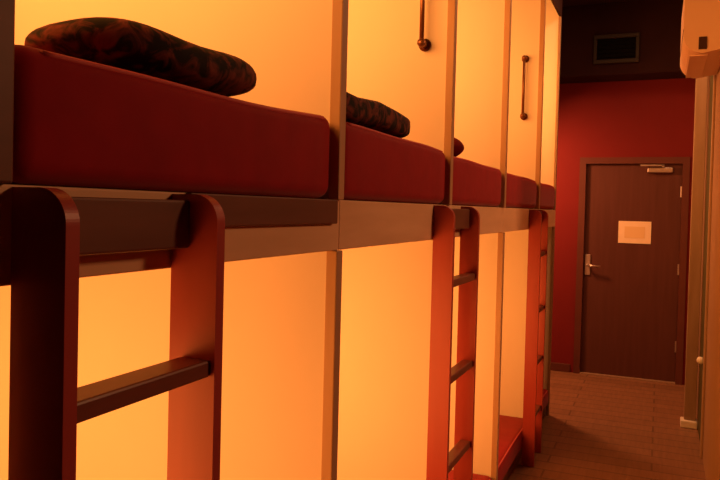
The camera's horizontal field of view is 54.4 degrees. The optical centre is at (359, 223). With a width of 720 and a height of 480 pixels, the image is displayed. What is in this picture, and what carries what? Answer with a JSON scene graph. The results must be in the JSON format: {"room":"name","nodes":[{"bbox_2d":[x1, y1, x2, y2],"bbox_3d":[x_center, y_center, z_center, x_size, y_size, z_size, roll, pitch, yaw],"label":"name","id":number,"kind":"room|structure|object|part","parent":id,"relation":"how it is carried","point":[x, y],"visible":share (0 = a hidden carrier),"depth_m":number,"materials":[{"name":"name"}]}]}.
{"room":"dormitory","nodes":[
{"label":"dormitory","id":0,"kind":"room"},
{"bbox_2d":[562,0,636,6],"bbox_3d":[0.943,-1.981,2.357,6.050,0.060,9.320,2,1,23],"label":"ceiling","id":1,"kind":"structure","parent":0,"point":[565,3],"depth_m":6.37,"materials":[{"name":"paint"}]},
{"bbox_2d":[507,370,705,479],"bbox_3d":[0.855,1.562,2.438,6.050,0.060,9.320,2,1,23],"label":"floor","id":2,"kind":"structure","parent":0,"point":[595,427],"depth_m":4.97,"materials":[{"name":"brown wood"}]},
{"bbox_2d":[8,187,224,479],"bbox_3d":[-0.344,0.744,1.021,0.090,1.580,0.332,2,1,23],"label":"ladder","id":3,"kind":"object","parent":2,"relation":"on","point":[51,228],"visible":1,"depth_m":0.94,"materials":[{"name":"red wood"}]},
{"bbox_3d":[-0.342,0.003,1.011,0.020,0.078,0.288,2,1,23],"label":"rail","id":4,"kind":"part","parent":3,"relation":"part of","materials":[{"name":"brown wood"}]},
{"bbox_2d":[0,250,342,479],"bbox_3d":[-1.244,0.767,1.730,2.142,1.457,1.009,2,1,23],"label":"capsule","id":5,"kind":"object","parent":2,"relation":"on","point":[282,314],"visible":0.63,"depth_m":1.85,"materials":[{"name":"laminate"}]},
{"bbox_2d":[0,0,348,285],"bbox_3d":[-1.197,-0.950,1.689,2.150,1.978,1.009,2,1,23],"label":"capsule","id":6,"kind":"object","parent":5,"relation":"on","point":[296,50],"visible":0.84,"depth_m":1.74,"materials":[{"name":"laminate"}]},
{"bbox_3d":[-0.426,-0.784,0.830,0.030,1.472,0.035,2,1,23],"label":"post","id":7,"kind":"part","parent":6,"relation":"part of","materials":[{"name":"brown wood"}]},
{"bbox_2d":[10,45,329,197],"bbox_3d":[-1.192,-0.190,1.698,2.060,0.202,0.919,2,1,23],"label":"mattress","id":8,"kind":"object","parent":6,"relation":"on","point":[79,123],"visible":0.91,"depth_m":1.10,"materials":[{"name":"red"}]},
{"bbox_2d":[24,17,256,96],"bbox_3d":[-0.394,-0.300,1.344,0.278,0.106,0.505,2,1,23],"label":"pillow","id":9,"kind":"object","parent":8,"relation":"on","point":[125,44],"visible":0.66,"depth_m":1.16,"materials":[{"name":"fabric"}]},
{"bbox_3d":[-1.012,-0.993,2.139,2.092,1.802,0.015,2,1,23],"label":"panel","id":10,"kind":"part","parent":6,"relation":"part of","materials":[{"name":"laminate"}]},
{"bbox_3d":[-0.042,-0.795,1.725,0.030,1.472,0.035,2,1,23],"label":"post","id":11,"kind":"part","parent":6,"relation":"part of","materials":[{"name":"brown wood"}]},
{"bbox_3d":[-0.081,0.795,1.761,0.030,1.457,0.035,2,1,23],"label":"post","id":12,"kind":"part","parent":5,"relation":"part of","materials":[{"name":"beige wood"}]},
{"bbox_2d":[337,240,432,479],"bbox_3d":[-0.849,0.756,2.648,2.142,1.457,0.989,2,1,23],"label":"capsule","id":13,"kind":"object","parent":2,"relation":"on","point":[386,294],"visible":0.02,"depth_m":2.75,"materials":[{"name":"laminate"}]},
{"bbox_2d":[338,0,457,249],"bbox_3d":[-0.803,-0.961,2.608,2.150,1.978,0.989,2,1,23],"label":"capsule","id":14,"kind":"object","parent":13,"relation":"on","point":[401,54],"visible":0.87,"depth_m":2.67,"materials":[{"name":"laminate"}]},
{"bbox_2d":[344,122,444,203],"bbox_3d":[-0.805,-0.203,2.600,2.060,0.207,0.935,2,1,23],"label":"mattress","id":15,"kind":"object","parent":14,"relation":"on","point":[379,166],"visible":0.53,"depth_m":2.08,"materials":[{"name":"red"}]},
{"bbox_2d":[346,92,409,137],"bbox_3d":[-0.083,-0.328,2.148,0.335,0.102,0.650,2,1,23],"label":"pillow","id":16,"kind":"object","parent":15,"relation":"on","point":[375,115],"visible":0.24,"depth_m":2.04,"materials":[{"name":"fabric"}]},
{"bbox_3d":[-0.622,-1.004,3.049,2.092,1.802,0.015,2,1,23],"label":"panel","id":17,"kind":"part","parent":14,"relation":"part of","materials":[{"name":"laminate"}]},
{"bbox_3d":[0.349,-0.805,2.635,0.030,1.472,0.035,2,1,23],"label":"post","id":18,"kind":"part","parent":14,"relation":"part of","materials":[{"name":"brown wood"}]},
{"bbox_2d":[426,205,479,479],"bbox_3d":[0.353,0.724,2.665,0.074,1.580,0.390,2,1,23],"label":"ladder","id":19,"kind":"object","parent":2,"relation":"on","point":[440,461],"visible":1,"depth_m":2.50,"materials":[{"name":"red wood"}]},
{"bbox_3d":[0.362,-0.017,2.652,0.020,0.078,0.346,2,1,23],"label":"rail","id":20,"kind":"part","parent":19,"relation":"part of","materials":[{"name":"brown wood"}]},
{"bbox_2d":[449,232,504,479],"bbox_3d":[-0.456,0.745,3.565,2.142,1.457,1.004,2,1,23],"label":"capsule","id":21,"kind":"object","parent":2,"relation":"on","point":[492,245],"visible":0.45,"depth_m":3.61,"materials":[{"name":"laminate"}]},
{"bbox_2d":[448,470,491,479],"bbox_3d":[-0.449,1.320,3.553,2.060,0.134,0.953,2,1,23],"label":"mattress","id":22,"kind":"object","parent":21,"relation":"on","point":[450,474],"visible":0.06,"depth_m":3.55,"materials":[{"name":"red fabric"}]},
{"bbox_2d":[449,0,511,236],"bbox_3d":[-0.409,-0.972,3.525,2.150,1.978,1.004,2,1,23],"label":"capsule","id":23,"kind":"object","parent":21,"relation":"on","point":[483,48],"visible":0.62,"depth_m":3.59,"materials":[{"name":"laminate"}]},
{"bbox_2d":[452,156,501,206],"bbox_3d":[-0.412,-0.209,3.517,2.060,0.197,0.950,2,1,23],"label":"mattress","id":24,"kind":"object","parent":23,"relation":"on","point":[474,184],"visible":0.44,"depth_m":3.03,"materials":[{"name":"red"}]},
{"bbox_2d":[453,138,463,156],"bbox_3d":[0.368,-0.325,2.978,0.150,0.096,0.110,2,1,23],"label":"pillow","id":25,"kind":"object","parent":24,"relation":"on","point":[458,145],"visible":0.16,"depth_m":2.93,"materials":[{"name":"fabric"}]},
{"bbox_3d":[0.745,-0.817,3.558,0.030,1.472,0.035,2,1,23],"label":"post","id":26,"kind":"part","parent":23,"relation":"part of","materials":[{"name":"brown wood"}]},
{"bbox_3d":[0.705,0.773,3.594,0.030,1.457,0.035,2,1,23],"label":"post","id":27,"kind":"part","parent":21,"relation":"part of","materials":[{"name":"beige wood"}]},
{"bbox_2d":[500,229,528,479],"bbox_3d":[-0.042,0.733,4.530,2.142,1.457,1.094,2,1,23],"label":"capsule","id":28,"kind":"object","parent":2,"relation":"on","point":[516,242],"visible":0.02,"depth_m":4.64,"materials":[{"name":"laminate"}]},
{"bbox_2d":[498,415,522,479],"bbox_3d":[-0.035,1.308,4.518,2.060,0.134,1.043,2,1,23],"label":"mattress","id":29,"kind":"object","parent":28,"relation":"on","point":[510,428],"visible":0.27,"depth_m":4.15,"materials":[{"name":"red fabric"}]},
{"bbox_2d":[503,0,545,231],"bbox_3d":[0.005,-0.983,4.489,2.150,1.978,1.094,2,1,23],"label":"capsule","id":30,"kind":"object","parent":28,"relation":"on","point":[528,17],"visible":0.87,"depth_m":4.58,"materials":[{"name":"laminate"}]},
{"bbox_2d":[506,173,536,208],"bbox_3d":[0.002,-0.217,4.482,2.060,0.190,1.040,2,1,23],"label":"mattress","id":31,"kind":"object","parent":30,"relation":"on","point":[521,192],"visible":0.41,"depth_m":4.02,"materials":[{"name":"red"}]},
{"bbox_3d":[1.177,-0.829,4.564,0.030,1.472,0.035,2,1,23],"label":"post","id":32,"kind":"part","parent":30,"relation":"part of","materials":[{"name":"brown wood"}]},
{"bbox_2d":[521,209,548,466],"bbox_3d":[1.110,0.703,4.428,0.074,1.580,0.298,2,1,23],"label":"ladder","id":33,"kind":"object","parent":2,"relation":"on","point":[538,219],"visible":1,"depth_m":4.30,"materials":[{"name":"red wood"}]},
{"bbox_2d":[542,227,554,418],"bbox_3d":[0.336,0.722,5.426,2.130,1.457,0.849,2,1,23],"label":"capsule","id":34,"kind":"object","parent":2,"relation":"on","point":[551,230],"visible":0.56,"depth_m":5.38,"materials":[{"name":"laminate"}]},
{"bbox_2d":[542,389,548,411],"bbox_3d":[0.348,1.298,5.412,2.060,0.134,0.798,2,1,23],"label":"mattress","id":35,"kind":"object","parent":34,"relation":"on","point":[545,392],"visible":0.16,"depth_m":5.24,"materials":[{"name":"red fabric"}]},
{"bbox_3d":[0.497,0.718,5.800,2.092,1.457,0.015,2,1,23],"label":"panel","id":36,"kind":"part","parent":34,"relation":"part of","materials":[{"name":"laminate"}]},
{"bbox_2d":[538,0,562,226],"bbox_3d":[0.388,-0.994,5.383,2.150,1.978,0.849,2,1,23],"label":"capsule","id":37,"kind":"object","parent":34,"relation":"on","point":[553,21],"visible":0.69,"depth_m":5.36,"materials":[{"name":"laminate"}]},
{"bbox_2d":[540,183,554,209],"bbox_3d":[0.386,-0.225,5.376,2.060,0.185,0.795,2,1,23],"label":"mattress","id":38,"kind":"object","parent":37,"relation":"on","point":[547,192],"visible":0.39,"depth_m":4.96,"materials":[{"name":"red"}]},
{"bbox_3d":[0.541,-1.037,5.760,2.092,1.802,0.015,2,1,23],"label":"panel","id":39,"kind":"part","parent":37,"relation":"part of","materials":[{"name":"laminate"}]},
{"bbox_3d":[1.506,-0.838,5.348,0.018,1.472,0.035,2,1,23],"label":"post","id":40,"kind":"part","parent":37,"relation":"part of","materials":[{"name":"brown wood"}]},
{"bbox_3d":[1.467,0.751,5.384,0.018,1.457,0.035,2,1,23],"label":"post","id":41,"kind":"part","parent":34,"relation":"part of","materials":[{"name":"brown wood"}]},
{"bbox_2d":[551,78,695,384],"bbox_3d":[1.982,-0.286,6.949,4.250,3.485,0.100,2,1,23],"label":"wall","id":42,"kind":"structure","parent":0,"point":[636,118],"depth_m":6.74,"materials":[{"name":"red paint"}]},
{"bbox_2d":[551,362,569,371],"bbox_3d":[1.014,1.385,7.322,2.285,0.080,0.015,2,1,23],"label":"baseboard","id":43,"kind":"structure","parent":42,"relation":"attached to","point":[562,367],"depth_m":6.90,"materials":[{"name":"paint"}]},
{"bbox_2d":[560,0,685,83],"bbox_3d":[2.319,-1.684,6.543,1.600,0.655,0.350,2,1,23],"label":"ceiling","id":44,"kind":"structure","parent":42,"relation":"attached to","point":[658,22],"depth_m":6.34,"materials":[{"name":"paint"}]},
{"bbox_2d":[593,32,639,64],"bbox_3d":[2.319,-1.582,6.334,0.390,0.260,0.035,2,1,23],"label":"air vent","id":45,"kind":"object","parent":44,"relation":"in","point":[610,48],"visible":1,"depth_m":6.33,"materials":[{"name":"black metal"}]},
{"bbox_2d":[573,157,689,384],"bbox_3d":[2.571,0.426,6.667,0.970,2.105,0.150,2,1,23],"label":"door","id":46,"kind":"structure","parent":42,"relation":"in","point":[630,299],"depth_m":6.66,"materials":[{"name":"brown wood"}]},
{"bbox_3d":[2.217,0.401,6.817,0.050,0.200,0.012,2,1,23],"label":"handle plate","id":47,"kind":"part","parent":46,"relation":"part of","materials":[{"name":"silver metal"}]},
{"bbox_2d":[618,221,650,243],"bbox_3d":[2.608,0.084,6.649,0.290,0.210,0.005,2,1,23],"label":"paper notice","id":48,"kind":"object","parent":46,"relation":"attached to","point":[638,232],"visible":1,"depth_m":6.65,"materials":[{"name":"white paper"}]},
{"bbox_2d":[696,68,719,479],"bbox_3d":[2.469,-0.226,4.852,0.100,3.485,3.370,2,1,23],"label":"wall","id":49,"kind":"structure","parent":0,"point":[711,434],"depth_m":4.14,"materials":[{"name":"beige paint"}]},
{"bbox_2d":[680,75,715,458],"bbox_3d":[2.380,-0.228,4.842,0.175,3.485,0.780,2,1,23],"label":"door frame","id":50,"kind":"structure","parent":49,"relation":"in","point":[689,420],"depth_m":5.13,"materials":[{"name":"beige paint"}]},
{"bbox_3d":[2.365,0.950,4.851,0.060,0.052,0.052,2,1,23],"label":"knob","id":51,"kind":"part","parent":50,"relation":"part of","materials":[{"name":"metal"}]},
{"bbox_3d":[2.420,0.109,4.813,0.058,2.815,0.649,2,1,23],"label":"panel","id":52,"kind":"part","parent":50,"relation":"part of","materials":[{"name":"brown paint"}]},
{"bbox_2d":[680,0,719,78],"bbox_3d":[2.012,-1.132,4.116,0.217,0.424,0.784,2,1,23],"label":"air conditioner","id":53,"kind":"object","parent":49,"relation":"attached to","point":[700,22],"visible":1,"depth_m":3.79,"materials":[{"name":"white plastic"}]}
]}

